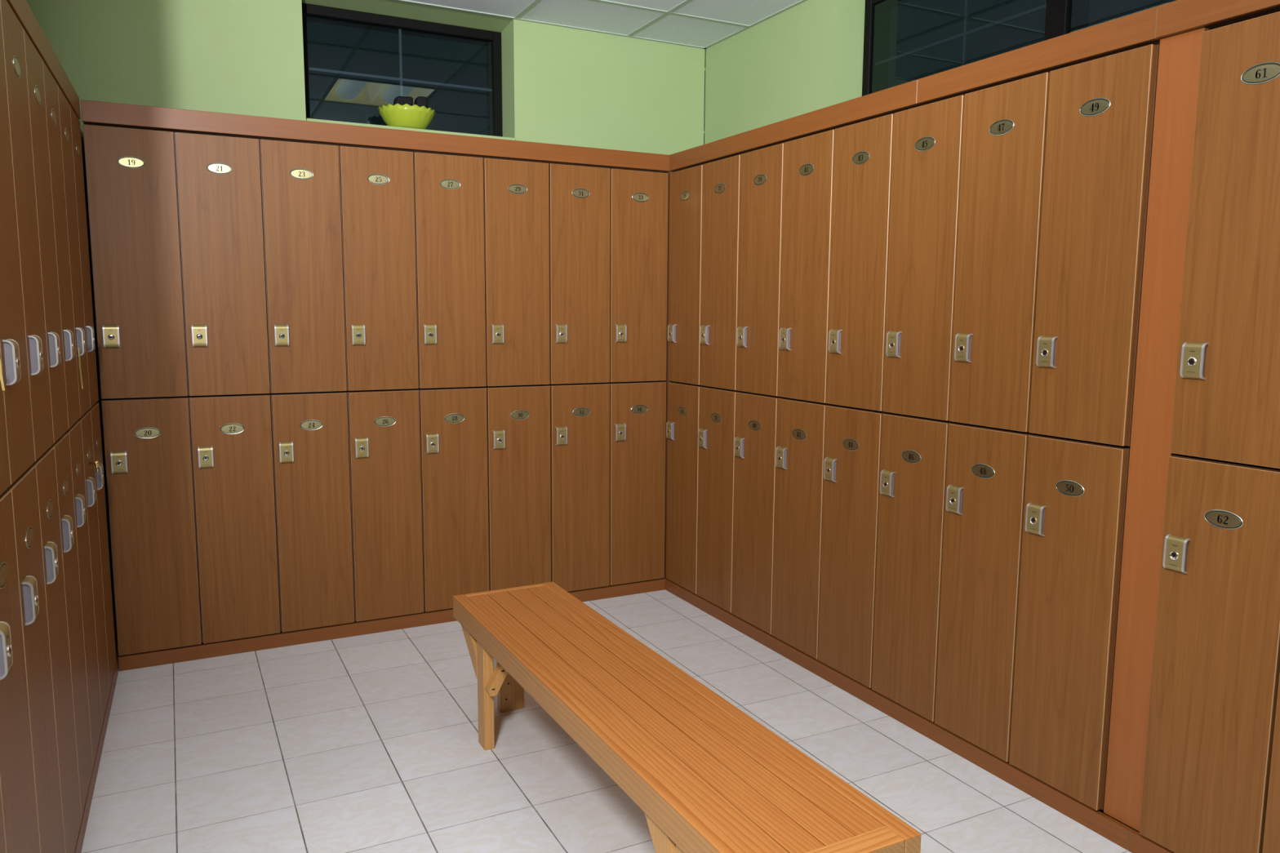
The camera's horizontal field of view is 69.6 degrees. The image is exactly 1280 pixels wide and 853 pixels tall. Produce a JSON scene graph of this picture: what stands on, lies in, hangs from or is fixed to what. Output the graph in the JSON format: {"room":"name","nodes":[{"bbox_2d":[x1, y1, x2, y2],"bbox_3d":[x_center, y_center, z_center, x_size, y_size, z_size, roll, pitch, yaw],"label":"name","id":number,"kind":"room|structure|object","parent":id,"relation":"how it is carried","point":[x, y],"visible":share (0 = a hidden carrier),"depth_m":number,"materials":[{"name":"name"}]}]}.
{"room":"changing room","nodes":[
{"label":"changing room","id":0,"kind":"room"},
{"bbox_2d":[26,0,705,382],"bbox_3d":[-1.808,-0.542,4.133,5.270,2.790,0.300,-3,8,-27],"label":"wall","id":1,"kind":"structure","parent":0,"point":[564,86],"depth_m":4.00,"materials":[{"name":"green paint"}]},
{"bbox_2d":[302,3,515,140],"bbox_3d":[-1.098,-1.647,4.343,0.962,0.560,0.311,-3,8,-27],"label":"window","id":2,"kind":"structure","parent":1,"relation":"in","point":[310,12],"depth_m":4.39,"materials":[{"name":"black"}]},
{"bbox_2d":[377,103,435,128],"bbox_3d":[-1.085,-1.428,4.288,0.259,0.094,0.259,-3,8,-27],"label":"bowl","id":3,"kind":"object","parent":2,"relation":"on","point":[406,115],"visible":0.83,"depth_m":4.20,"materials":[{"name":"green ceramic"}]},
{"bbox_2d":[393,96,413,106],"bbox_3d":[-1.103,-1.471,4.268,0.094,0.116,0.060,-3,8,-27],"label":"stone","id":4,"kind":"object","parent":3,"relation":"in","point":[402,100],"visible":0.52,"depth_m":4.24,"materials":[{"name":"black stone"}]},
{"bbox_2d":[413,96,427,108],"bbox_3d":[-1.028,-1.479,4.305,0.066,0.123,0.060,-3,8,-27],"label":"stone","id":5,"kind":"object","parent":3,"relation":"in","point":[420,101],"visible":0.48,"depth_m":4.28,"materials":[{"name":"black stone"}]},
{"bbox_2d":[409,0,799,46],"bbox_3d":[-0.011,-1.483,0.596,5.170,0.020,7.969,-3,8,-27],"label":"ceiling","id":6,"kind":"structure","parent":0,"point":[587,14],"depth_m":4.32,"materials":[{"name":"tile"}]},
{"bbox_2d":[80,577,1139,852],"bbox_3d":[-0.028,1.325,0.948,5.170,0.100,7.969,-3,8,-27],"label":"floor","id":7,"kind":"structure","parent":0,"point":[366,743],"depth_m":2.84,"materials":[{"name":"beige tile"}]},
{"bbox_2d":[0,793,5,852],"bbox_3d":[-1.192,0.668,1.299,0.480,0.982,0.298,-3,8,-26],"label":"locker","id":8,"kind":"object","parent":7,"relation":"on","point":[2,833],"visible":1,"depth_m":1.51,"materials":[{"name":"brown wood"}]},
{"bbox_2d":[0,490,39,852],"bbox_3d":[-1.322,0.633,1.567,0.480,0.982,0.298,-3,8,-26],"label":"locker","id":9,"kind":"object","parent":7,"relation":"on","point":[17,788],"visible":1,"depth_m":1.66,"materials":[{"name":"brown wood"}]},
{"bbox_2d":[0,380,10,495],"bbox_3d":[-1.316,-0.347,1.444,0.480,0.983,0.298,-3,8,-26],"label":"locker","id":10,"kind":"object","parent":9,"relation":"on","point":[5,482],"visible":1,"depth_m":1.69,"materials":[{"name":"brown wood"}]},
{"bbox_2d":[0,358,4,390],"bbox_3d":[-1.159,-0.094,1.671,0.007,0.058,0.002,-1,7,-7],"label":"strap","id":11,"kind":"object","parent":10,"relation":"hanging from","point":[1,373],"visible":1,"depth_m":1.67,"materials":[{"name":"yellow fabric"}]},
{"bbox_2d":[5,466,65,852],"bbox_3d":[-1.452,0.599,1.835,0.480,0.982,0.298,-3,8,-26],"label":"locker","id":12,"kind":"object","parent":7,"relation":"on","point":[24,499],"visible":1,"depth_m":1.90,"materials":[{"name":"brown wood"}]},
{"bbox_2d":[0,8,35,484],"bbox_3d":[-1.446,-0.382,1.713,0.480,0.983,0.298,-3,8,-26],"label":"locker","id":13,"kind":"object","parent":12,"relation":"on","point":[13,351],"visible":1,"depth_m":1.84,"materials":[{"name":"brown wood"}]},
{"bbox_2d":[31,447,81,852],"bbox_3d":[-1.582,0.565,2.104,0.480,0.982,0.298,-3,8,-26],"label":"locker","id":14,"kind":"object","parent":7,"relation":"on","point":[46,473],"visible":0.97,"depth_m":2.18,"materials":[{"name":"brown wood"}]},
{"bbox_2d":[0,0,53,461],"bbox_3d":[-1.576,-0.416,1.981,0.480,0.983,0.298,-3,8,-26],"label":"locker","id":15,"kind":"object","parent":14,"relation":"on","point":[12,29],"visible":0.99,"depth_m":2.05,"materials":[{"name":"brown wood"}]},
{"bbox_2d":[50,432,93,817],"bbox_3d":[-1.712,0.530,2.372,0.480,0.982,0.298,-3,8,-26],"label":"locker","id":16,"kind":"object","parent":7,"relation":"on","point":[61,446],"visible":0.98,"depth_m":2.44,"materials":[{"name":"brown wood"}]},
{"bbox_2d":[22,28,68,443],"bbox_3d":[-1.706,-0.451,2.249,0.480,0.983,0.298,-3,8,-26],"label":"locker","id":17,"kind":"object","parent":16,"relation":"on","point":[34,71],"visible":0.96,"depth_m":2.32,"materials":[{"name":"brown wood"}]},
{"bbox_2d":[65,421,102,766],"bbox_3d":[-1.843,0.496,2.640,0.480,0.982,0.298,-3,8,-26],"label":"locker","id":18,"kind":"object","parent":7,"relation":"on","point":[75,431],"visible":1,"depth_m":2.71,"materials":[{"name":"brown wood"}]},
{"bbox_2d":[42,60,80,429],"bbox_3d":[-1.837,-0.485,2.517,0.480,0.983,0.298,-3,8,-26],"label":"locker","id":19,"kind":"object","parent":18,"relation":"on","point":[51,89],"visible":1,"depth_m":2.58,"materials":[{"name":"brown wood"}]},
{"bbox_2d":[77,411,110,724],"bbox_3d":[-1.969,0.461,2.910,0.488,0.982,0.298,-3,8,-26],"label":"locker","id":20,"kind":"object","parent":7,"relation":"on","point":[90,464],"visible":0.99,"depth_m":2.98,"materials":[{"name":"brown wood"}]},
{"bbox_2d":[57,84,90,417],"bbox_3d":[-1.967,-0.519,2.785,0.480,0.983,0.298,-3,8,-26],"label":"locker","id":21,"kind":"object","parent":20,"relation":"on","point":[64,105],"visible":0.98,"depth_m":2.85,"materials":[{"name":"brown wood"}]},
{"bbox_2d":[77,347,83,388],"bbox_3d":[-1.710,-0.178,2.812,0.007,0.126,0.002,-1,7,-7],"label":"strap","id":22,"kind":"object","parent":21,"relation":"hanging from","point":[77,348],"visible":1,"depth_m":2.81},
{"bbox_2d":[74,661,117,852],"bbox_3d":[-1.465,1.055,2.404,0.020,0.054,2.431,-3,8,-26],"label":"board","id":23,"kind":"object","parent":7,"relation":"on","point":[93,779],"visible":0.48,"depth_m":2.71,"materials":[{"name":"red wood"}]},
{"bbox_2d":[87,403,115,690],"bbox_3d":[-2.103,0.427,3.176,0.480,0.982,0.298,-3,8,-26],"label":"locker","id":24,"kind":"object","parent":7,"relation":"on","point":[95,409],"visible":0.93,"depth_m":3.25,"materials":[{"name":"brown wood"}]},
{"bbox_2d":[69,104,98,407],"bbox_3d":[-2.097,-0.554,3.053,0.480,0.983,0.298,-3,8,-26],"label":"locker","id":25,"kind":"object","parent":24,"relation":"on","point":[75,122],"visible":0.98,"depth_m":3.12,"materials":[{"name":"brown wood"}]},
{"bbox_2d":[6,0,80,119],"bbox_3d":[-1.476,-0.974,2.138,0.071,0.082,2.431,-3,8,-26],"label":"fascia board","id":26,"kind":"object","parent":25,"relation":"on","point":[21,9],"visible":0.61,"depth_m":2.47,"materials":[{"name":"red wood"}]},
{"bbox_2d":[80,130,116,642],"bbox_3d":[-2.088,-0.118,3.529,0.018,1.986,0.439,-3,8,-26],"label":"filler panel","id":27,"kind":"object","parent":24,"relation":"attached to","point":[99,402],"visible":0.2,"depth_m":3.58,"materials":[{"name":"brown wood"}]},
{"bbox_2d":[101,395,202,655],"bbox_3d":[-1.963,0.360,3.717,0.291,0.982,0.480,-3,8,-27],"label":"locker","id":28,"kind":"object","parent":7,"relation":"on","point":[148,451],"visible":1,"depth_m":3.52,"materials":[{"name":"brown wood"}]},
{"bbox_2d":[83,124,188,399],"bbox_3d":[-1.957,-0.621,3.594,0.291,0.983,0.480,-3,8,-27],"label":"locker","id":29,"kind":"object","parent":28,"relation":"on","point":[131,184],"visible":1,"depth_m":3.40,"materials":[{"name":"brown wood"}]},
{"bbox_2d":[188,393,280,644],"bbox_3d":[-1.702,0.345,3.850,0.292,0.982,0.480,-3,8,-27],"label":"locker","id":30,"kind":"object","parent":7,"relation":"on","point":[232,440],"visible":0.99,"depth_m":3.65,"materials":[{"name":"brown wood"}]},
{"bbox_2d":[173,132,270,395],"bbox_3d":[-1.696,-0.636,3.727,0.292,0.983,0.480,-3,8,-27],"label":"locker","id":31,"kind":"object","parent":30,"relation":"on","point":[219,180],"visible":1,"depth_m":3.53,"materials":[{"name":"brown wood"}]},
{"bbox_2d":[269,391,354,632],"bbox_3d":[-1.440,0.330,3.983,0.294,0.982,0.480,-3,8,-27],"label":"locker","id":32,"kind":"object","parent":7,"relation":"on","point":[310,435],"visible":0.98,"depth_m":3.79,"materials":[{"name":"brown wood"}]},
{"bbox_2d":[258,139,346,393],"bbox_3d":[-1.434,-0.651,3.860,0.294,0.983,0.480,-3,8,-27],"label":"locker","id":33,"kind":"object","parent":32,"relation":"on","point":[300,192],"visible":0.98,"depth_m":3.66,"materials":[{"name":"brown wood"}]},
{"bbox_2d":[345,388,423,622],"bbox_3d":[-1.176,0.315,4.117,0.295,0.982,0.480,-3,8,-27],"label":"locker","id":34,"kind":"object","parent":7,"relation":"on","point":[384,424],"visible":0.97,"depth_m":3.92,"materials":[{"name":"brown wood"}]},
{"bbox_2d":[338,146,418,391],"bbox_3d":[-1.170,-0.666,3.994,0.295,0.983,0.480,-3,8,-27],"label":"locker","id":35,"kind":"object","parent":34,"relation":"on","point":[376,186],"visible":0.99,"depth_m":3.79,"materials":[{"name":"brown wood"}]},
{"bbox_2d":[118,577,666,671],"bbox_3d":[-0.932,0.850,4.072,2.400,0.054,0.018,-3,8,-27],"label":"board","id":36,"kind":"object","parent":7,"relation":"on","point":[140,660],"visible":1,"depth_m":3.85,"materials":[{"name":"red wood"}]},
{"bbox_2d":[415,386,488,612],"bbox_3d":[-0.911,0.299,4.251,0.298,0.982,0.480,-3,8,-27],"label":"locker","id":37,"kind":"object","parent":7,"relation":"on","point":[453,430],"visible":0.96,"depth_m":4.05,"materials":[{"name":"brown wood"}]},
{"bbox_2d":[413,151,486,388],"bbox_3d":[-0.905,-0.681,4.128,0.298,0.983,0.480,-3,8,-27],"label":"locker","id":38,"kind":"object","parent":37,"relation":"on","point":[448,189],"visible":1,"depth_m":3.93,"materials":[{"name":"brown wood"}]},
{"bbox_2d":[480,384,551,591],"bbox_3d":[-0.644,0.284,4.387,0.299,0.982,0.480,-3,8,-27],"label":"locker","id":39,"kind":"object","parent":7,"relation":"on","point":[518,416],"visible":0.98,"depth_m":4.18,"materials":[{"name":"brown wood"}]},
{"bbox_2d":[483,158,550,386],"bbox_3d":[-0.637,-0.697,4.264,0.299,0.983,0.480,-3,8,-27],"label":"locker","id":40,"kind":"object","parent":39,"relation":"on","point":[516,193],"visible":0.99,"depth_m":4.07,"materials":[{"name":"brown wood"}]},
{"bbox_2d":[546,382,609,591],"bbox_3d":[-0.376,0.269,4.523,0.300,0.982,0.480,-3,8,-27],"label":"locker","id":41,"kind":"object","parent":7,"relation":"on","point":[580,413],"visible":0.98,"depth_m":4.32,"materials":[{"name":"brown wood"}]},
{"bbox_2d":[548,163,610,384],"bbox_3d":[-0.369,-0.712,4.400,0.300,0.983,0.480,-3,8,-27],"label":"locker","id":42,"kind":"object","parent":41,"relation":"on","point":[579,196],"visible":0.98,"depth_m":4.20,"materials":[{"name":"brown wood"}]},
{"bbox_2d":[605,380,666,585],"bbox_3d":[-0.106,0.253,4.660,0.302,0.982,0.480,-3,8,-27],"label":"locker","id":43,"kind":"object","parent":7,"relation":"on","point":[637,409],"visible":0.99,"depth_m":4.46,"materials":[{"name":"brown wood"}]},
{"bbox_2d":[609,168,668,382],"bbox_3d":[-0.100,-0.728,4.537,0.302,0.983,0.480,-3,8,-27],"label":"locker","id":44,"kind":"object","parent":43,"relation":"on","point":[638,200],"visible":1,"depth_m":4.34,"materials":[{"name":"brown wood"}]},
{"bbox_2d":[80,99,679,173],"bbox_3d":[-0.893,-1.186,3.860,2.484,0.082,0.070,-3,8,-27],"label":"fascia board","id":45,"kind":"object","parent":44,"relation":"on","point":[93,113],"visible":0.88,"depth_m":3.70,"materials":[{"name":"red wood"}]},
{"bbox_2d":[658,171,672,579],"bbox_3d":[0.052,-0.246,4.652,0.014,1.986,0.404,-3,8,-27],"label":"filler panel","id":46,"kind":"object","parent":43,"relation":"attached to","point":[667,380],"visible":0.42,"depth_m":4.47,"materials":[{"name":"brown wood"}]},
{"bbox_2d":[666,382,704,594],"bbox_3d":[0.396,0.277,4.497,0.480,0.982,0.296,-3,8,-27],"label":"locker","id":47,"kind":"object","parent":7,"relation":"on","point":[683,400],"visible":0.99,"depth_m":4.39,"materials":[{"name":"brown wood"}]},
{"bbox_2d":[667,164,702,385],"bbox_3d":[0.402,-0.704,4.374,0.480,0.983,0.296,-3,8,-27],"label":"locker","id":48,"kind":"object","parent":47,"relation":"on","point":[686,184],"visible":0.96,"depth_m":4.26,"materials":[{"name":"brown wood"}]},
{"bbox_2d":[453,582,921,852],"bbox_3d":[-0.056,0.873,2.421,0.363,0.430,1.780,-3,8,-28],"label":"bench","id":49,"kind":"object","parent":7,"relation":"on","point":[705,776],"visible":1,"depth_m":2.10,"materials":[{"name":"brown wood"}]},
{"bbox_2d":[696,386,743,613],"bbox_3d":[0.532,0.311,4.231,0.480,0.982,0.302,-3,8,-27],"label":"locker","id":50,"kind":"object","parent":7,"relation":"on","point":[717,419],"visible":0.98,"depth_m":4.12,"materials":[{"name":"brown wood"}]},
{"bbox_2d":[699,155,740,390],"bbox_3d":[0.538,-0.670,4.108,0.480,0.983,0.302,-3,8,-27],"label":"locker","id":51,"kind":"object","parent":50,"relation":"on","point":[721,178],"visible":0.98,"depth_m":4.00,"materials":[{"name":"brown wood"}]},
{"bbox_2d":[731,391,782,634],"bbox_3d":[0.670,0.345,3.963,0.480,0.982,0.302,-3,8,-27],"label":"locker","id":52,"kind":"object","parent":7,"relation":"on","point":[756,414],"visible":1,"depth_m":3.85,"materials":[{"name":"brown wood"}]},
{"bbox_2d":[736,142,784,395],"bbox_3d":[0.676,-0.635,3.840,0.480,0.983,0.302,-3,8,-27],"label":"locker","id":53,"kind":"object","parent":52,"relation":"on","point":[762,171],"visible":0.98,"depth_m":3.73,"materials":[{"name":"brown wood"}]},
{"bbox_2d":[771,397,834,659],"bbox_3d":[0.808,0.380,3.695,0.480,0.982,0.302,-3,8,-27],"label":"locker","id":54,"kind":"object","parent":7,"relation":"on","point":[801,424],"visible":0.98,"depth_m":3.58,"materials":[{"name":"brown wood"}]},
{"bbox_2d":[777,129,834,403],"bbox_3d":[0.815,-0.601,3.572,0.480,0.983,0.302,-3,8,-27],"label":"locker","id":55,"kind":"object","parent":54,"relation":"on","point":[808,161],"visible":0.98,"depth_m":3.46,"materials":[{"name":"brown wood"}]},
{"bbox_2d":[817,404,890,688],"bbox_3d":[0.947,0.414,3.427,0.480,0.982,0.301,-3,8,-27],"label":"locker","id":56,"kind":"object","parent":7,"relation":"on","point":[853,435],"visible":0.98,"depth_m":3.31,"materials":[{"name":"brown wood"}]},
{"bbox_2d":[826,113,893,411],"bbox_3d":[0.953,-0.567,3.304,0.480,0.983,0.301,-3,8,-27],"label":"locker","id":57,"kind":"object","parent":56,"relation":"on","point":[863,153],"visible":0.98,"depth_m":3.19,"materials":[{"name":"brown wood"}]},
{"bbox_2d":[669,79,930,171],"bbox_3d":[0.538,-1.150,3.644,0.070,0.082,1.621,-3,8,-27],"label":"fascia board","id":58,"kind":"object","parent":57,"relation":"on","point":[901,97],"visible":0.89,"depth_m":3.42,"materials":[{"name":"red wood"}]},
{"bbox_2d":[665,578,1132,849],"bbox_3d":[0.703,0.932,3.497,0.018,0.054,2.504,-3,8,-27],"label":"board","id":59,"kind":"object","parent":7,"relation":"on","point":[1107,827],"visible":1,"depth_m":2.99,"materials":[{"name":"red wood"}]},
{"bbox_2d":[871,413,958,722],"bbox_3d":[1.084,0.449,3.160,0.480,0.982,0.299,-3,8,-27],"label":"locker","id":60,"kind":"object","parent":7,"relation":"on","point":[914,449],"visible":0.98,"depth_m":3.05,"materials":[{"name":"brown wood"}]},
{"bbox_2d":[882,94,964,420],"bbox_3d":[1.090,-0.532,3.037,0.480,0.983,0.299,-3,8,-27],"label":"locker","id":61,"kind":"object","parent":60,"relation":"on","point":[927,139],"visible":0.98,"depth_m":2.92,"materials":[{"name":"brown wood"}]},
{"bbox_2d":[934,422,1038,762],"bbox_3d":[1.220,0.483,2.895,0.480,0.982,0.298,-3,8,-27],"label":"locker","id":62,"kind":"object","parent":7,"relation":"on","point":[987,466],"visible":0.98,"depth_m":2.78,"materials":[{"name":"brown wood"}]},
{"bbox_2d":[949,72,1049,431],"bbox_3d":[1.226,-0.498,2.772,0.480,0.983,0.298,-3,8,-27],"label":"locker","id":63,"kind":"object","parent":62,"relation":"on","point":[1004,135],"visible":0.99,"depth_m":2.66,"materials":[{"name":"brown wood"}]},
{"bbox_2d":[1008,434,1179,810],"bbox_3d":[1.356,0.517,2.631,0.480,0.982,0.297,-3,8,-27],"label":"locker","id":64,"kind":"object","parent":7,"relation":"on","point":[1075,498],"visible":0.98,"depth_m":2.51,"materials":[{"name":"brown wood"}]},
{"bbox_2d":[1028,44,1159,446],"bbox_3d":[1.362,-0.464,2.508,0.480,0.983,0.297,-3,8,-27],"label":"locker","id":65,"kind":"object","parent":64,"relation":"on","point":[1100,113],"visible":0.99,"depth_m":2.39,"materials":[{"name":"brown wood"}]},
{"bbox_2d":[916,6,1171,103],"bbox_3d":[1.089,-1.013,2.575,0.070,0.082,0.796,-3,8,-27],"label":"fascia board","id":66,"kind":"object","parent":65,"relation":"on","point":[1138,29],"visible":0.88,"depth_m":2.49,"materials":[{"name":"red wood"}]},
{"bbox_2d":[1103,27,1208,831],"bbox_3d":[1.282,0.056,2.301,0.018,1.986,0.108,-3,8,-27],"label":"filler panel","id":67,"kind":"object","parent":64,"relation":"attached to","point":[1180,55],"visible":0.86,"depth_m":2.29,"materials":[{"name":"red wood"}]},
{"bbox_2d":[1128,830,1173,852],"bbox_3d":[1.478,1.125,1.992,0.018,0.054,0.899,-3,8,-27],"label":"board","id":68,"kind":"object","parent":7,"relation":"on","point":[1137,843],"visible":1,"depth_m":2.35,"materials":[{"name":"red wood"}]},
{"bbox_2d":[1139,454,1279,852],"bbox_3d":[1.542,0.563,2.271,0.480,0.982,0.288,-3,8,-27],"label":"locker","id":69,"kind":"object","parent":7,"relation":"on","point":[1215,670],"visible":1,"depth_m":2.16,"materials":[{"name":"brown wood"}]},
{"bbox_2d":[1169,11,1279,468],"bbox_3d":[1.548,-0.416,2.148,0.480,0.980,0.288,-3,8,-27],"label":"locker","id":70,"kind":"object","parent":69,"relation":"on","point":[1226,404],"visible":1,"depth_m":2.07,"materials":[{"name":"brown wood"}]},
{"bbox_2d":[1262,674,1279,852],"bbox_3d":[1.676,0.597,2.010,0.480,0.982,0.298,-3,8,-27],"label":"locker","id":71,"kind":"object","parent":7,"relation":"on","point":[1271,844],"visible":1,"depth_m":2.06,"materials":[{"name":"brown wood"}]},
{"bbox_3d":[1.682,-0.383,1.887,0.480,0.980,0.298,-3,8,-27],"label":"locker","id":72,"kind":"object","parent":71,"relation":"on","visible":0},
{"bbox_2d":[1155,0,1279,38],"bbox_3d":[1.493,-0.912,1.790,0.070,0.082,0.980,-3,8,-27],"label":"fascia board","id":73,"kind":"object","parent":72,"relation":"on","point":[1176,17],"visible":0.88,"depth_m":2.11,"materials":[{"name":"red wood"}]},
{"bbox_2d":[704,0,865,144],"bbox_3d":[2.217,-0.217,1.736,0.300,2.790,7.669,-3,8,-27],"label":"wall","id":74,"kind":"structure","parent":0,"point":[806,57],"depth_m":4.27,"materials":[{"name":"green paint"}]},
{"bbox_2d":[393,0,807,48],"bbox_3d":[-0.076,-1.447,0.397,4.870,0.006,7.669,-3,8,-27],"label":"grid","id":75,"kind":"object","parent":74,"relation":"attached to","point":[534,2],"depth_m":4.37,"materials":[{"name":"grey metal"}]},
{"bbox_2d":[862,0,1089,96],"bbox_3d":[1.644,-1.459,2.884,0.119,0.538,2.700,-3,8,-27],"label":"window","id":76,"kind":"structure","parent":74,"relation":"in","point":[1063,17],"depth_m":3.95,"materials":[{"name":"black"}]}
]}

